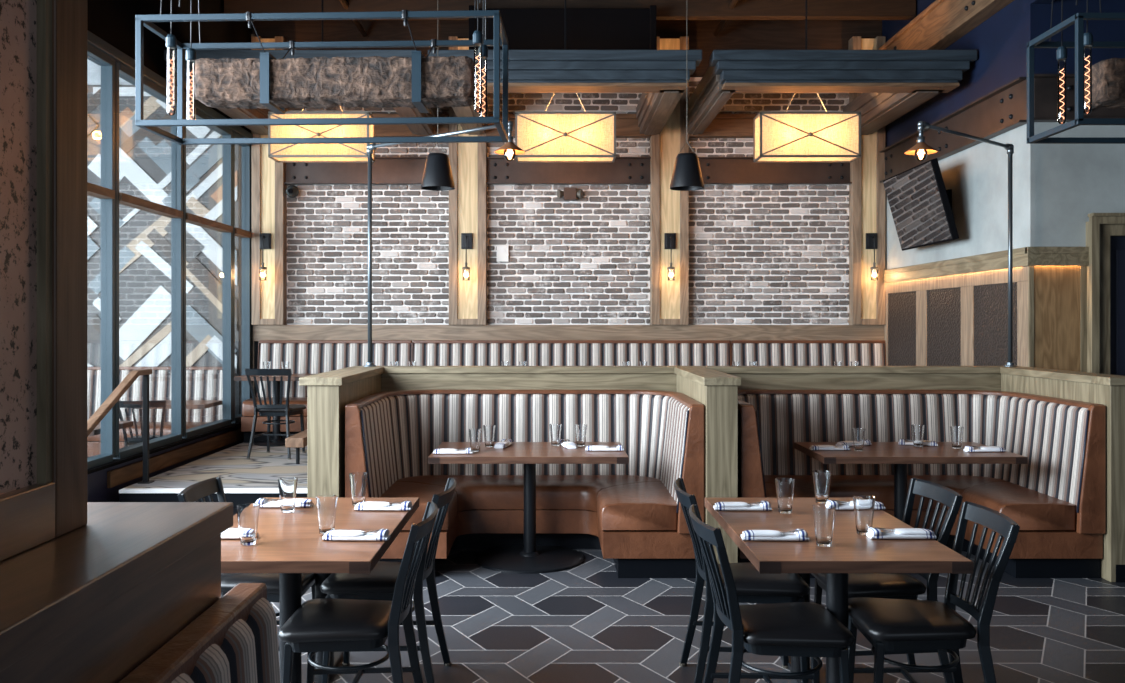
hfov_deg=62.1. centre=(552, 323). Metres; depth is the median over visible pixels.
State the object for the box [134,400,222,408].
table
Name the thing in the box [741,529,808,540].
rolled napkin
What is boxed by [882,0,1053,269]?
wall
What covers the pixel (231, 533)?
roll
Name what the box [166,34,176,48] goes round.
bulb socket
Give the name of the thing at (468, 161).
wall pier
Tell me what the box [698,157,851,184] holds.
beam
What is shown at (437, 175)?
cone pendant
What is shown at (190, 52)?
bulb socket
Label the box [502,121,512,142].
socket
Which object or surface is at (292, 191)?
security camera
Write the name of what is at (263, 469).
platform
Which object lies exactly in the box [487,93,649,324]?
brick panel
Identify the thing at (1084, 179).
wall
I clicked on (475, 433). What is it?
pint glass
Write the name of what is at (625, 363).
pint glass
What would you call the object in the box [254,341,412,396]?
wall
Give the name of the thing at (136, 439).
dining chair
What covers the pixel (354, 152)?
lantern pendant
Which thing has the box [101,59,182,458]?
window
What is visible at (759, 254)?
brick panel
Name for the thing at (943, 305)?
wall panel
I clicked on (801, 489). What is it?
seat cushion
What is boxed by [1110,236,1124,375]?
door
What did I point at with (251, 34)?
wall
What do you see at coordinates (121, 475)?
baseboard
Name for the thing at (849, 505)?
rolled napkin
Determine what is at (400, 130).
beam
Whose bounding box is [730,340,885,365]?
banquette
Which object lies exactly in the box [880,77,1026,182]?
beam
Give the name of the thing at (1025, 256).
trim
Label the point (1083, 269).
trim
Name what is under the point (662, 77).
canopy
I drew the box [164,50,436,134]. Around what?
canopy
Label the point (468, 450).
napkin
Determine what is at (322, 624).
dining chair
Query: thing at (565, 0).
hanger
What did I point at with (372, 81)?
block
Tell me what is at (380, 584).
dining chair
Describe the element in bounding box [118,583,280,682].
booth
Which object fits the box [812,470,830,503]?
pint glass
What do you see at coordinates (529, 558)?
table
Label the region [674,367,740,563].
wall
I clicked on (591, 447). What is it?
napkin
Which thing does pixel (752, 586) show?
dining chair
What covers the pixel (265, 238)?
wall sconce
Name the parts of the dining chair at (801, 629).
crest rail, post, rail, post, seat frame, seat, leg, leg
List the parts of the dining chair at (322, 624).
leg, leg, seat, seat frame, post, rail, post, crest rail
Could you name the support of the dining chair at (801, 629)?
on the floor
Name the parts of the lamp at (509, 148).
post, arm, lamp shade, bulb glass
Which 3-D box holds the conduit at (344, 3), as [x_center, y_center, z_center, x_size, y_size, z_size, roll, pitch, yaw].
[-2.200,-3.515,8.600,0.100,0.330,4.600,0,0,0]
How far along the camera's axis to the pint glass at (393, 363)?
10.17 m
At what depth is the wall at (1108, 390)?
5.82 m
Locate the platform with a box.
[125,442,306,487]
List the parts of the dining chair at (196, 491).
post, crest rail, post, seat frame, seat, leg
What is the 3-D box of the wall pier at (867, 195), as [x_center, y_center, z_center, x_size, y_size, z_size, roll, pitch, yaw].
[3.670,-1.665,10.935,0.380,3.350,0.170,0,0,0]
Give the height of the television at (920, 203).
0.756 m
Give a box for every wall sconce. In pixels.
[259,233,270,280]
[461,233,472,280]
[664,233,675,280]
[866,233,877,280]
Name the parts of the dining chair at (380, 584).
leg, leg, seat, seat frame, post, rail, post, crest rail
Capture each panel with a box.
[286,106,448,324]
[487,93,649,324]
[689,77,848,324]
[888,291,915,365]
[927,287,960,365]
[974,282,1016,365]
[1034,266,1079,371]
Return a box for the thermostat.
[497,245,508,261]
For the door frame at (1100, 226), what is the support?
attached to the wall
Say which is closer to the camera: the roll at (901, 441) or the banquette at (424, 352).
the roll at (901, 441)
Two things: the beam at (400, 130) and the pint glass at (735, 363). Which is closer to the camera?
the pint glass at (735, 363)
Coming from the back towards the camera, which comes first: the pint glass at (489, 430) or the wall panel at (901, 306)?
the wall panel at (901, 306)
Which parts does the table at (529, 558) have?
post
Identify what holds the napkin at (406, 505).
on the dining table at (290, 545)
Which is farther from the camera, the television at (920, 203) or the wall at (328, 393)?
the television at (920, 203)
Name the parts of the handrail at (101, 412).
rail, post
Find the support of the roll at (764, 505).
on the dining table at (849, 552)
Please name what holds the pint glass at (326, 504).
on the dining table at (290, 545)
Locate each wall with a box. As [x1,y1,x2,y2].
[0,502,232,682]
[87,0,252,132]
[87,20,881,414]
[87,425,243,501]
[251,34,255,387]
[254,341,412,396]
[299,367,383,497]
[352,366,1021,391]
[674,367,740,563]
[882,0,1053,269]
[1000,367,1124,581]
[1049,0,1124,246]
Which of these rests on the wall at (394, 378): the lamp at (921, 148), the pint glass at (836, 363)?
the lamp at (921, 148)
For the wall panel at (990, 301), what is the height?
1.650 m
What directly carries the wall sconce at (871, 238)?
attached to the wall pier at (867, 195)
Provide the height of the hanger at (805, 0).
1.180 m
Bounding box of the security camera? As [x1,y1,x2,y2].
[286,185,298,197]
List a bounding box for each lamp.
[363,121,524,366]
[905,121,1016,366]
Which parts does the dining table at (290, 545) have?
post, post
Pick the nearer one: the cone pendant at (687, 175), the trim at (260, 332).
the cone pendant at (687, 175)
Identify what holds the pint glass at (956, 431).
on the table at (900, 456)
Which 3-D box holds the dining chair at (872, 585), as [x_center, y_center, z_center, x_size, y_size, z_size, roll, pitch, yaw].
[1.471,1.162,4.154,0.561,0.881,0.450,0,0,-3]
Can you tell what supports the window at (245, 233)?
in the wall at (97, 490)
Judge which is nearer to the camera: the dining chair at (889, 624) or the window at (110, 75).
the dining chair at (889, 624)
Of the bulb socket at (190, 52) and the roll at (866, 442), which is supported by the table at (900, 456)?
the roll at (866, 442)
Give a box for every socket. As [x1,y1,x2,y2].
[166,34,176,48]
[186,48,195,61]
[473,30,482,45]
[478,45,487,58]
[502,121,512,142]
[917,121,929,142]
[1056,46,1066,60]
[1084,32,1092,46]
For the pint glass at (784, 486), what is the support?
on the dining table at (849, 552)
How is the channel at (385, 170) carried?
attached to the brick panel at (327, 235)
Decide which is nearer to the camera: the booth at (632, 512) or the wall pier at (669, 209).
the booth at (632, 512)
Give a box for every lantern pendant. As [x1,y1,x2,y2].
[268,107,374,162]
[515,93,615,162]
[753,93,860,162]
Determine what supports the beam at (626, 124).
attached to the brick panel at (586, 260)
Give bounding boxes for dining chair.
[119,400,166,446]
[177,477,315,650]
[245,369,305,459]
[277,501,437,682]
[320,478,455,682]
[674,478,809,682]
[689,504,854,682]
[810,478,962,682]
[848,501,1019,682]
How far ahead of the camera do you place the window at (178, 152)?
8.84 m
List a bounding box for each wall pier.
[251,36,286,324]
[449,36,486,324]
[650,36,688,324]
[848,36,885,324]
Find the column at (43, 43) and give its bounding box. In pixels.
[0,0,86,561]
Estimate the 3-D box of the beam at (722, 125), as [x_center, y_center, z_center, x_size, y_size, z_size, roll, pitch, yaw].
[2.528,-2.305,10.883,1.904,0.250,0.165,0,0,0]
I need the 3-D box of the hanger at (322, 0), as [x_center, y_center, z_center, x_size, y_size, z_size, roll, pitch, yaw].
[-2.330,-3.010,9.450,0.400,1.180,0.060,0,0,0]
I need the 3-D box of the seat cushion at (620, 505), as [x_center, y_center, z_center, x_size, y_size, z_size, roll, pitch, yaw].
[0.545,1.213,6.314,0.490,0.174,0.888,0,0,0]
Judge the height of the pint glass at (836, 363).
0.150 m
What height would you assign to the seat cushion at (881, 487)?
0.174 m
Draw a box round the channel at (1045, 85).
[1034,74,1124,121]
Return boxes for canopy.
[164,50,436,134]
[428,50,701,134]
[684,50,976,134]
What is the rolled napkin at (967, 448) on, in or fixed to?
on the table at (900, 456)
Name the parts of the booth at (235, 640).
backrest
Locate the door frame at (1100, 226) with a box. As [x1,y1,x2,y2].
[1086,213,1124,373]
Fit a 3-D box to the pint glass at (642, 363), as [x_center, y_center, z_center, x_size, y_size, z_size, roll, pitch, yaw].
[0.990,0.485,10.230,0.087,0.150,0.087,0,0,40]
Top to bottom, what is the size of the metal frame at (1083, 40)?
2.724 m
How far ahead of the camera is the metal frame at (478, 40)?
4.42 m
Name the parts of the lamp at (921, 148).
lamp shade, bulb glass, arm, post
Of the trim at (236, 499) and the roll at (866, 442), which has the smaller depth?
the roll at (866, 442)
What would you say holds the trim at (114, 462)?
attached to the wall at (97, 490)
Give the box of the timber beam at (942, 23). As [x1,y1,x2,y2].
[878,0,1013,49]
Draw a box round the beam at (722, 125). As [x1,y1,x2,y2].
[689,114,756,137]
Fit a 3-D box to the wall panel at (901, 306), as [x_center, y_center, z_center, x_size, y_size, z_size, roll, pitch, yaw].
[3.877,0.475,10.375,0.009,1.650,0.850,0,0,0]
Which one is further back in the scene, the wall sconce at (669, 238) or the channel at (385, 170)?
the channel at (385, 170)
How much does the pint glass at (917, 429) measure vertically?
0.150 m
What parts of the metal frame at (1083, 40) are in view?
tube bulb, cord, tube bulb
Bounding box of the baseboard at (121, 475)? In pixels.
[107,428,243,487]
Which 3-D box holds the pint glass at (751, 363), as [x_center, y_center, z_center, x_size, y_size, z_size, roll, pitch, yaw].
[2.190,0.485,10.230,0.087,0.150,0.087,0,0,19]
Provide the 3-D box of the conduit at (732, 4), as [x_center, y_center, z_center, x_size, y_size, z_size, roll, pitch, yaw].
[1.900,-3.515,8.600,0.100,0.330,4.600,0,0,0]
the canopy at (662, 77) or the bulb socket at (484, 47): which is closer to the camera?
the bulb socket at (484, 47)
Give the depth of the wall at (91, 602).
1.33 m
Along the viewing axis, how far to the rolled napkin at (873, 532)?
3.69 m
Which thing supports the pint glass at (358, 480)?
on the dining table at (290, 545)
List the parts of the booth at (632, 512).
panel, backrest, seat, panel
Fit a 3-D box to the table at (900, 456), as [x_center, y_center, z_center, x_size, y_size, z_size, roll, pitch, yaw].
[2.385,1.225,6.360,1.302,0.750,0.762,0,0,0]
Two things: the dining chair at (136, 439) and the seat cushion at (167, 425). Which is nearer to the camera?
the dining chair at (136, 439)
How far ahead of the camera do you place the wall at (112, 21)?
8.37 m
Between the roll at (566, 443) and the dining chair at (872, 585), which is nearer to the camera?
the dining chair at (872, 585)
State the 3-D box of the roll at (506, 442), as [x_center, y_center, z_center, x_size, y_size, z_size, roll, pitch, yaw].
[-0.345,0.829,6.500,0.085,0.041,0.256,0,0,12]
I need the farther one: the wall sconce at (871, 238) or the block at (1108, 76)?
the wall sconce at (871, 238)
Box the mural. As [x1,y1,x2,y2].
[87,85,238,374]
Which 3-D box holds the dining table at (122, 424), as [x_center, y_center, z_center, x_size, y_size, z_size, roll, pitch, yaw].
[-4.060,1.225,7.850,0.762,0.750,0.702,0,0,0]
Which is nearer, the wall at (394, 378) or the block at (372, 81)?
the block at (372, 81)
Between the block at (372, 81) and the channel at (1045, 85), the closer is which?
the block at (372, 81)
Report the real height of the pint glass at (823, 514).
0.150 m
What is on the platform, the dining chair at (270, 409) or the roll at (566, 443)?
the dining chair at (270, 409)
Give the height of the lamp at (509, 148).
1.740 m
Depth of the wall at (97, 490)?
7.68 m
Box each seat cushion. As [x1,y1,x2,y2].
[87,422,209,440]
[242,397,306,415]
[379,482,456,529]
[396,475,660,512]
[597,482,677,529]
[738,482,814,497]
[764,475,1006,511]
[962,482,1075,529]
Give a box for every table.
[89,421,133,435]
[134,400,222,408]
[221,498,418,682]
[234,374,313,445]
[428,442,628,573]
[704,498,972,682]
[794,442,1027,573]
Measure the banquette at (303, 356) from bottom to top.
1.120 m
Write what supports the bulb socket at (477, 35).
attached to the metal frame at (478, 40)
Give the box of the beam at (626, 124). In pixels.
[486,114,650,137]
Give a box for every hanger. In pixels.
[322,0,322,49]
[565,0,565,49]
[805,0,806,49]
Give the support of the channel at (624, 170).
attached to the brick panel at (586, 260)
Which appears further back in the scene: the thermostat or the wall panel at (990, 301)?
the thermostat
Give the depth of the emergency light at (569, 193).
10.88 m
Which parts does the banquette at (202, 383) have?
seat, backrest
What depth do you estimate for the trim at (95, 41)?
8.14 m
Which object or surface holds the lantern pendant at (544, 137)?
hanging from the hanger at (565, 0)
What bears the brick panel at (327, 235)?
attached to the wall at (735, 34)
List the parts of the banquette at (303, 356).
panel, seat, backrest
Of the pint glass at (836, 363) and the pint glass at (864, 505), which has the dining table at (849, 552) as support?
the pint glass at (864, 505)
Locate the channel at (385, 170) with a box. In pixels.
[284,157,426,184]
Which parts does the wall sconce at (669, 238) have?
plate, lamp shade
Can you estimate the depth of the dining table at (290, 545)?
3.67 m
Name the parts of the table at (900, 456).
post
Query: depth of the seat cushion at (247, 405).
10.25 m
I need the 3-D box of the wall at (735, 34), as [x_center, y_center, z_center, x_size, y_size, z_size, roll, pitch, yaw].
[-0.750,-1.025,11.135,17.500,5.250,0.230,0,0,0]
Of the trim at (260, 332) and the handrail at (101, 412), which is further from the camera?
the trim at (260, 332)
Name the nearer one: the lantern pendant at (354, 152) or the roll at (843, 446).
the roll at (843, 446)
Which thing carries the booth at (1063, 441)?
on the floor
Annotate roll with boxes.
[221,528,257,538]
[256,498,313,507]
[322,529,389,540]
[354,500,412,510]
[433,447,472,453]
[494,438,511,448]
[560,438,576,448]
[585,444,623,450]
[713,501,771,510]
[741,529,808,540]
[810,444,849,449]
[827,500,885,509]
[836,439,871,446]
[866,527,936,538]
[898,438,937,445]
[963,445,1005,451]
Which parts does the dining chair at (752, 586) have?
crest rail, post, post, rail, seat, seat frame, leg, leg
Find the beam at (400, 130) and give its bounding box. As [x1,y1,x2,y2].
[371,114,448,136]
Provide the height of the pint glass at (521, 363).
0.150 m
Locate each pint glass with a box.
[236,503,259,545]
[263,361,270,368]
[278,477,297,512]
[281,361,288,368]
[316,495,337,534]
[349,472,367,505]
[390,361,397,365]
[408,361,415,365]
[469,428,481,451]
[483,425,495,447]
[501,361,508,365]
[519,361,526,365]
[549,424,561,445]
[575,424,586,446]
[622,361,629,365]
[640,361,646,365]
[732,361,739,365]
[749,361,756,365]
[775,478,794,513]
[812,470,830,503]
[812,504,835,546]
[834,361,841,365]
[850,361,858,365]
[852,428,864,450]
[853,495,874,534]
[911,424,924,446]
[950,426,963,448]
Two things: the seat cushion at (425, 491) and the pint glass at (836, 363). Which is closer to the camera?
the seat cushion at (425, 491)
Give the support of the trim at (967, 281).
attached to the wall
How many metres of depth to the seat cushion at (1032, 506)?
5.94 m
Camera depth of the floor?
4.83 m
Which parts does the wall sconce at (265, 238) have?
lamp shade, plate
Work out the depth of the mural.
11.02 m
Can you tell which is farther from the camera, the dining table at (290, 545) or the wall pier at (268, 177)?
the wall pier at (268, 177)
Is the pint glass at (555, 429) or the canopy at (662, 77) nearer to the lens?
the pint glass at (555, 429)
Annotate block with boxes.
[194,56,476,108]
[1084,58,1124,108]
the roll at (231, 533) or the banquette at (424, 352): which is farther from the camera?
the banquette at (424, 352)
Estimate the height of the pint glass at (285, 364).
0.150 m
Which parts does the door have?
panel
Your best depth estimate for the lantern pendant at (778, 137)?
9.31 m
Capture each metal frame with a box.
[135,0,507,144]
[1027,0,1124,143]
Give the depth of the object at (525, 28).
9.65 m
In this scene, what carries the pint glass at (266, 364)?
on the table at (276, 440)
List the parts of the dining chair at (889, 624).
leg, leg, seat frame, seat, post, rail, crest rail, post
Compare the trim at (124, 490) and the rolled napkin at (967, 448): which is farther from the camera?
the trim at (124, 490)
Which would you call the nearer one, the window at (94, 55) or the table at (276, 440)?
the window at (94, 55)
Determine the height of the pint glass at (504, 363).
0.150 m
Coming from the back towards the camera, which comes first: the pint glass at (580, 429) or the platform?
the platform
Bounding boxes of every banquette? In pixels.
[87,367,222,457]
[241,340,411,442]
[412,340,730,365]
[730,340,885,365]
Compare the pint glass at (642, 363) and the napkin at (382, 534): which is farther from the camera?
the pint glass at (642, 363)
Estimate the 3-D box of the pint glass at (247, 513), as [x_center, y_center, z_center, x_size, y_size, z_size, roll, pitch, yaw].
[-1.177,0.775,3.610,0.087,0.150,0.087,0,0,-12]
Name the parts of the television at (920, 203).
wall arm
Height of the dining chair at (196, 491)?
0.881 m
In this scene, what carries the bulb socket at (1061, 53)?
attached to the metal frame at (1083, 40)
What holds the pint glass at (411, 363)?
on the table
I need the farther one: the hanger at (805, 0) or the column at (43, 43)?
the hanger at (805, 0)
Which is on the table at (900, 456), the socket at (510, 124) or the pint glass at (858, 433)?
the pint glass at (858, 433)
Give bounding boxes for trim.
[87,30,252,137]
[87,421,240,474]
[119,488,306,492]
[120,493,306,507]
[253,325,883,340]
[883,247,1088,282]
[884,266,1027,366]
[1028,266,1086,371]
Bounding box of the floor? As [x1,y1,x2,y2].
[221,549,1124,682]
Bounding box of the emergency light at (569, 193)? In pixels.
[557,187,582,200]
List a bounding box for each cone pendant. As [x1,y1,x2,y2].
[421,143,454,190]
[670,142,703,190]
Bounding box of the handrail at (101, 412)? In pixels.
[87,369,153,483]
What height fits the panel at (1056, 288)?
1.950 m
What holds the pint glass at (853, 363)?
on the table
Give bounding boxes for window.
[87,43,114,468]
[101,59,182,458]
[171,102,232,437]
[223,130,252,422]
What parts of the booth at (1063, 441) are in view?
panel, backrest, seat, panel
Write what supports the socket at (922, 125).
attached to the lamp at (921, 148)
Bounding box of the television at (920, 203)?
[883,158,958,250]
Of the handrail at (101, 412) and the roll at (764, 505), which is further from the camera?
the handrail at (101, 412)
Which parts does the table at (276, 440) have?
post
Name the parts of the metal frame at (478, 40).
tube bulb, tube bulb, cord, tube bulb, cord, tube bulb, cord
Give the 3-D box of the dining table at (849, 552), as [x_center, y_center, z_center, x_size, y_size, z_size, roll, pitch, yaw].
[1.124,1.225,3.968,0.766,0.750,1.231,0,0,0]
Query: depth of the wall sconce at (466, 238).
10.84 m
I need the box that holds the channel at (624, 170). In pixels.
[486,157,650,184]
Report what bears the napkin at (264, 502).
on the dining table at (290, 545)
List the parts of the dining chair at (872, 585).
leg, seat frame, seat, post, rail, crest rail, post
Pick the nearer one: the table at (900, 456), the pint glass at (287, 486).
the pint glass at (287, 486)
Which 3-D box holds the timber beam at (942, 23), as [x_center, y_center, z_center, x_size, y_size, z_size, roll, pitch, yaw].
[3.795,-2.930,7.740,0.170,0.420,6.480,0,0,0]
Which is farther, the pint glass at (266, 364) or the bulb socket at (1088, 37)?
the pint glass at (266, 364)
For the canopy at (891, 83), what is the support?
attached to the beam at (722, 125)
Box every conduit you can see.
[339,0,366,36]
[714,0,737,36]
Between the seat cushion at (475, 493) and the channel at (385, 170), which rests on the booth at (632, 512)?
the seat cushion at (475, 493)
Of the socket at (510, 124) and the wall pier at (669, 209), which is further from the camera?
the wall pier at (669, 209)
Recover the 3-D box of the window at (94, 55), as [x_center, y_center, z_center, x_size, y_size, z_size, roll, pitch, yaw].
[-3.558,-0.510,6.775,0.125,3.220,1.370,0,0,0]
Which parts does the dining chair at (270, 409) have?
post, crest rail, leg, rail, seat frame, seat, post, leg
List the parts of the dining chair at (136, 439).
post, rail, crest rail, seat, post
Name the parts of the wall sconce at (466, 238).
lamp shade, plate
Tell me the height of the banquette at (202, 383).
1.100 m
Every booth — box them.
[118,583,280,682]
[345,390,703,577]
[738,390,1105,577]
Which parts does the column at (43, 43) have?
glass panel, rail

